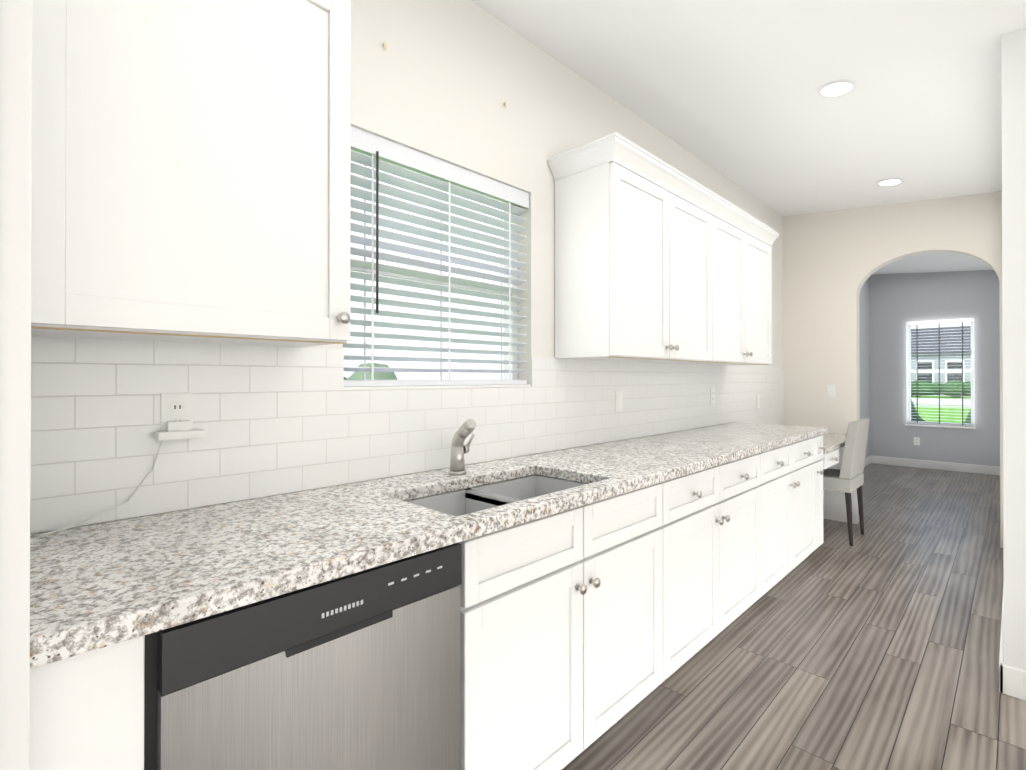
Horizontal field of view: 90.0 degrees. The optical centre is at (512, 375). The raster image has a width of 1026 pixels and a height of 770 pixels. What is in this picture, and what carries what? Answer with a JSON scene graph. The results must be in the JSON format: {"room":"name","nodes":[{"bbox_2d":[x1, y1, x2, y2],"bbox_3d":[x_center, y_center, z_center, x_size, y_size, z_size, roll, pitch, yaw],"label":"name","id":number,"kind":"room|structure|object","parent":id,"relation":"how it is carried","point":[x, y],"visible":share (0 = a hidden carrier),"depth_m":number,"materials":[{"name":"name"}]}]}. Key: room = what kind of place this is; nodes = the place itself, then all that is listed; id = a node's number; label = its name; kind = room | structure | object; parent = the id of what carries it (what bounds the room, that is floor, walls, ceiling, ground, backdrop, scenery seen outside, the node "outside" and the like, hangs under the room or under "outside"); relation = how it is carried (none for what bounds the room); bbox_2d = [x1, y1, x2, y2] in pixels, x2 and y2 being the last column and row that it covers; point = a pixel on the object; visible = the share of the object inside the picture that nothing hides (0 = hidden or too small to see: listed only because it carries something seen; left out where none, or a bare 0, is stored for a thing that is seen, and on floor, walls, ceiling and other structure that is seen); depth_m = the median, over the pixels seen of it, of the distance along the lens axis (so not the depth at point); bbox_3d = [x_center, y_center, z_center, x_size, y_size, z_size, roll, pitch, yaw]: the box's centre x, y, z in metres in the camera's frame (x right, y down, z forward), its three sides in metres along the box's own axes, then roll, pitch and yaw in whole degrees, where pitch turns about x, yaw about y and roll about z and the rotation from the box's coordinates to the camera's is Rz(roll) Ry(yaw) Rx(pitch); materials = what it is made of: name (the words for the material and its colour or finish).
{"room":"kitchen","nodes":[
{"label":"kitchen","id":0,"kind":"room"},
{"bbox_2d":[33,0,782,533],"bbox_3d":[-0.058,-0.122,2.293,0.150,2.790,7.560,0,0,44],"label":"wall","id":1,"kind":"structure","parent":0,"point":[443,80],"depth_m":2.20,"materials":[{"name":"white paint"}]},
{"bbox_2d":[31,0,353,346],"bbox_3d":[-0.721,-0.580,1.236,0.377,0.993,0.680,0,0,44],"label":"upper cabinet","id":2,"kind":"object","parent":1,"relation":"attached to","point":[191,171],"visible":0.96,"depth_m":1.09,"materials":[{"name":"white wood"}]},
{"bbox_2d":[30,336,783,533],"bbox_3d":[0.732,0.216,2.987,0.007,0.590,5.220,0,0,44],"label":"tile backsplash","id":3,"kind":"structure","parent":1,"relation":"attached to","point":[273,420],"depth_m":1.53,"materials":[{"name":"white tile"}]},
{"bbox_2d":[39,393,204,536],"bbox_3d":[-0.932,0.199,1.241,0.055,0.306,0.316,0,0,44],"label":"outlet","id":4,"kind":"object","parent":3,"relation":"attached to","point":[176,415],"visible":0.98,"depth_m":1.32,"materials":[{"name":"white plastic"}]},
{"bbox_2d":[615,390,622,411],"bbox_3d":[0.584,0.140,2.825,0.008,0.115,0.070,0,0,44],"label":"light switch","id":5,"kind":"object","parent":3,"relation":"attached to","point":[618,400],"visible":1,"depth_m":2.82,"materials":[{"name":"white plastic"}]},
{"bbox_2d":[710,388,714,403],"bbox_3d":[1.444,0.149,3.705,0.008,0.115,0.070,0,0,44],"label":"outlet","id":6,"kind":"object","parent":3,"relation":"attached to","point":[712,395],"visible":1,"depth_m":3.70,"materials":[{"name":"white plastic"}]},
{"bbox_2d":[756,395,759,407],"bbox_3d":[2.080,0.222,4.355,0.008,0.115,0.070,0,0,44],"label":"light switch","id":7,"kind":"object","parent":3,"relation":"attached to","point":[757,401],"visible":1,"depth_m":4.35,"materials":[{"name":"white plastic"}]},
{"bbox_2d":[344,148,530,390],"bbox_3d":[-0.288,-0.391,2.055,0.145,0.885,0.915,0,0,44],"label":"window","id":8,"kind":"structure","parent":1,"relation":"in","point":[514,376],"depth_m":2.11,"materials":[{"name":"white"}]},
{"bbox_2d":[343,126,528,386],"bbox_3d":[-0.263,-0.396,2.030,0.072,0.870,0.907,0,0,44],"label":"window blind","id":9,"kind":"object","parent":8,"relation":"attached to","point":[373,145],"visible":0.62,"depth_m":1.97,"materials":[{"name":"white plastic"}]},
{"bbox_2d":[551,148,718,363],"bbox_3d":[0.693,-0.520,2.717,0.326,0.880,1.080,0,0,44],"label":"upper cabinet","id":10,"kind":"object","parent":1,"relation":"attached to","point":[657,260],"depth_m":2.40,"materials":[{"name":"white wood"}]},
{"bbox_2d":[705,208,774,364],"bbox_3d":[1.360,-0.517,3.400,0.326,0.880,1.069,0,0,44],"label":"upper cabinet","id":11,"kind":"object","parent":1,"relation":"attached to","point":[745,255],"depth_m":3.29,"materials":[{"name":"white wood"}]},
{"bbox_2d":[471,0,1025,274],"bbox_3d":[3.124,-1.564,2.013,5.200,0.509,11.600,0,0,44],"label":"ceiling","id":12,"kind":"structure","parent":0,"point":[728,89],"depth_m":2.54,"materials":[{"name":"white paint"}]},
{"bbox_2d":[817,81,856,97],"bbox_3d":[1.611,-1.423,2.555,0.170,0.006,0.170,7,5,44],"label":"recessed light","id":13,"kind":"object","parent":12,"relation":"in","point":[836,89],"visible":1,"depth_m":2.55,"materials":[{"name":"white"}]},
{"bbox_2d":[876,179,903,185],"bbox_3d":[2.777,-1.420,3.779,0.170,0.006,0.170,7,5,44],"label":"recessed light","id":14,"kind":"object","parent":12,"relation":"in","point":[889,182],"visible":1,"depth_m":3.77,"materials":[{"name":"white"}]},
{"bbox_2d":[562,463,1025,769],"bbox_3d":[3.124,1.302,2.001,5.200,0.060,11.600,0,0,44],"label":"floor","id":15,"kind":"structure","parent":0,"point":[876,646],"depth_m":2.25,"materials":[{"name":"grey wood"}]},
{"bbox_2d":[0,0,31,769],"bbox_3d":[-1.049,0.056,0.631,0.750,2.420,0.638,0,0,44],"label":"wall","id":16,"kind":"structure","parent":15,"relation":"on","point":[15,208],"depth_m":0.62,"materials":[{"name":"white paint"}]},
{"bbox_2d":[81,527,492,769],"bbox_3d":[-0.533,0.832,1.245,0.625,0.873,0.695,0,0,44],"label":"base cabinet","id":17,"kind":"object","parent":15,"relation":"on","point":[387,664],"depth_m":0.98,"materials":[{"name":"white"}]},
{"bbox_2d":[144,543,461,769],"bbox_3d":[-0.555,0.832,1.222,0.626,0.873,0.633,0,0,44],"label":"dishwasher","id":18,"kind":"object","parent":17,"relation":"in","point":[359,668],"depth_m":0.98,"materials":[{"name":"silver metal"}]},
{"bbox_2d":[30,423,828,674],"bbox_3d":[0.550,0.378,2.348,0.634,0.040,4.054,0,0,44],"label":"countertop","id":19,"kind":"structure","parent":17,"relation":"on","point":[93,587],"depth_m":1.14,"materials":[{"name":"grey stone"}]},
{"bbox_2d":[445,419,475,474],"bbox_3d":[-0.173,0.255,1.846,0.125,0.203,0.086,0,0,44],"label":"faucet","id":20,"kind":"object","parent":19,"relation":"on","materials":[{"name":"silver metal"}]},
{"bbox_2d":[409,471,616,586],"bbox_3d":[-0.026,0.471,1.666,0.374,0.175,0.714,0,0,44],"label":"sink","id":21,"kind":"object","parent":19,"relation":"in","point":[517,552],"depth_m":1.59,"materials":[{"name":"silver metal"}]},
{"bbox_2d":[529,451,768,710],"bbox_3d":[0.716,0.837,2.532,0.612,0.875,1.167,0,0,44],"label":"base cabinet","id":22,"kind":"object","parent":15,"relation":"on","point":[553,609],"depth_m":1.91,"materials":[{"name":"white wood"}]},
{"bbox_2d":[769,435,820,589],"bbox_3d":[1.442,0.840,3.274,0.612,0.875,1.150,0,0,44],"label":"base cabinet","id":23,"kind":"object","parent":15,"relation":"on","point":[795,469],"depth_m":3.09,"materials":[{"name":"white wood"}]},
{"bbox_2d":[821,435,824,543],"bbox_3d":[1.861,0.842,3.703,0.612,0.875,0.255,0,0,44],"label":"base cabinet","id":24,"kind":"object","parent":15,"relation":"on","point":[822,436],"depth_m":3.55,"materials":[{"name":"white wood"}]},
{"bbox_2d":[825,435,845,454],"bbox_3d":[2.368,0.536,4.219,0.617,0.035,1.162,0,0,44],"label":"countertop","id":25,"kind":"structure","parent":24,"relation":"on","point":[832,442],"depth_m":3.95,"materials":[{"name":"beige stone"}]},
{"bbox_2d":[823,419,869,545],"bbox_3d":[2.502,0.816,4.157,0.578,0.930,0.450,0,0,44],"label":"dining chair","id":26,"kind":"object","parent":15,"relation":"on","point":[847,478],"visible":0.54,"depth_m":3.88,"materials":[{"name":"grey fabric"}]},
{"bbox_2d":[859,286,862,418],"bbox_3d":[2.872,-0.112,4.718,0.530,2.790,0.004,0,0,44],"label":"wall","id":27,"kind":"structure","parent":0,"point":[861,292],"depth_m":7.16,"materials":[{"name":"grey paint"}]},
{"bbox_2d":[863,276,870,457],"bbox_3d":[3.959,-0.105,6.373,0.190,2.790,3.890,0,0,44],"label":"wall","id":28,"kind":"structure","parent":0,"point":[867,285],"depth_m":7.46,"materials":[{"name":"grey paint"}]},
{"bbox_2d":[864,455,871,466],"bbox_3d":[3.980,1.232,6.242,0.014,0.115,3.740,0,0,44],"label":"baseboard","id":29,"kind":"structure","parent":28,"relation":"attached to","point":[868,460],"depth_m":7.42,"materials":[{"name":"white wood"}]},
{"bbox_2d":[782,191,1002,547],"bbox_3d":[3.145,-0.113,4.364,1.535,2.790,0.120,0,0,44],"label":"wall","id":30,"kind":"structure","parent":0,"point":[834,261],"depth_m":4.51,"materials":[{"name":"white paint"}]},
{"bbox_2d":[827,385,835,397],"bbox_3d":[2.838,0.143,4.574,0.070,0.115,0.008,0,0,44],"label":"light switch","id":31,"kind":"object","parent":30,"relation":"attached to","point":[831,391],"visible":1,"depth_m":4.57,"materials":[{"name":"white plastic"}]},
{"bbox_2d":[871,270,999,466],"bbox_3d":[5.896,-0.101,7.094,1.530,2.790,0.150,0,0,44],"label":"wall","id":32,"kind":"structure","parent":0,"point":[890,305],"depth_m":7.10,"materials":[{"name":"grey paint"}]},
{"bbox_2d":[914,437,919,444],"bbox_3d":[5.669,0.924,7.202,0.070,0.115,0.008,0,0,44],"label":"outlet","id":33,"kind":"object","parent":32,"relation":"attached to","point":[916,440],"visible":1,"depth_m":7.20,"materials":[{"name":"white plastic"}]},
{"bbox_2d":[872,455,999,475],"bbox_3d":[5.838,1.236,7.030,1.530,0.115,0.014,0,0,44],"label":"baseboard","id":34,"kind":"structure","parent":32,"relation":"attached to","point":[938,465],"depth_m":7.03,"materials":[{"name":"white"}]},
{"bbox_2d":[905,318,975,428],"bbox_3d":[5.878,-0.027,7.069,0.744,1.474,0.150,0,0,44],"label":"window","id":35,"kind":"structure","parent":32,"relation":"in","point":[909,370],"depth_m":7.09,"materials":[{"name":"white"}]},
{"bbox_2d":[907,318,973,424],"bbox_3d":[5.867,-0.043,7.057,0.700,1.422,0.047,0,0,44],"label":"blinds","id":36,"kind":"object","parent":35,"relation":"attached to","point":[939,322],"visible":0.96,"depth_m":7.04,"materials":[{"name":"white plastic"}]},
{"bbox_2d":[1001,28,1025,669],"bbox_3d":[2.909,-0.120,2.910,0.160,2.790,2.530,0,0,44],"label":"wall pillar","id":37,"kind":"structure","parent":0,"point":[1013,64],"depth_m":2.04,"materials":[{"name":"white paint"}]},
{"bbox_2d":[999,582,1015,697],"bbox_3d":[2.809,1.218,2.908,0.039,0.115,2.424,0,0,44],"label":"baseboard","id":38,"kind":"structure","parent":37,"relation":"attached to","point":[1012,681],"depth_m":2.05,"materials":[{"name":"white"}]},
{"label":"outside","id":39,"kind":"structure","parent":0,"visible":0},
{"bbox_2d":[911,396,970,422],"bbox_3d":[33.847,1.797,36.853,160.000,0.050,180.000,0,0,44],"label":"lawn","id":40,"kind":"structure","parent":39,"point":[948,417],"depth_m":23.69,"materials":[{"name":"green plant"}]},
{"bbox_2d":[344,363,970,423],"bbox_3d":[5.037,0.888,27.721,45.588,3.748,63.270,0,0,44],"label":"shrubs","id":41,"kind":"object","parent":40,"relation":"on","point":[943,387],"depth_m":40.13,"materials":[{"name":"green plant"}]},
{"bbox_2d":[911,326,970,396],"bbox_3d":[38.662,-1.356,48.942,22.600,6.340,12.800,0,0,44],"label":"house","id":42,"kind":"structure","parent":40,"relation":"on","point":[950,364],"depth_m":45.24,"materials":[{"name":"grey"}]},
{"bbox_2d":[911,398,970,407],"bbox_3d":[29.128,1.743,32.027,120.000,0.014,13.500,0,0,44],"label":"path","id":43,"kind":"structure","parent":40,"relation":"on","point":[957,401],"depth_m":32.88,"materials":[{"name":"beige concrete"}]}
]}

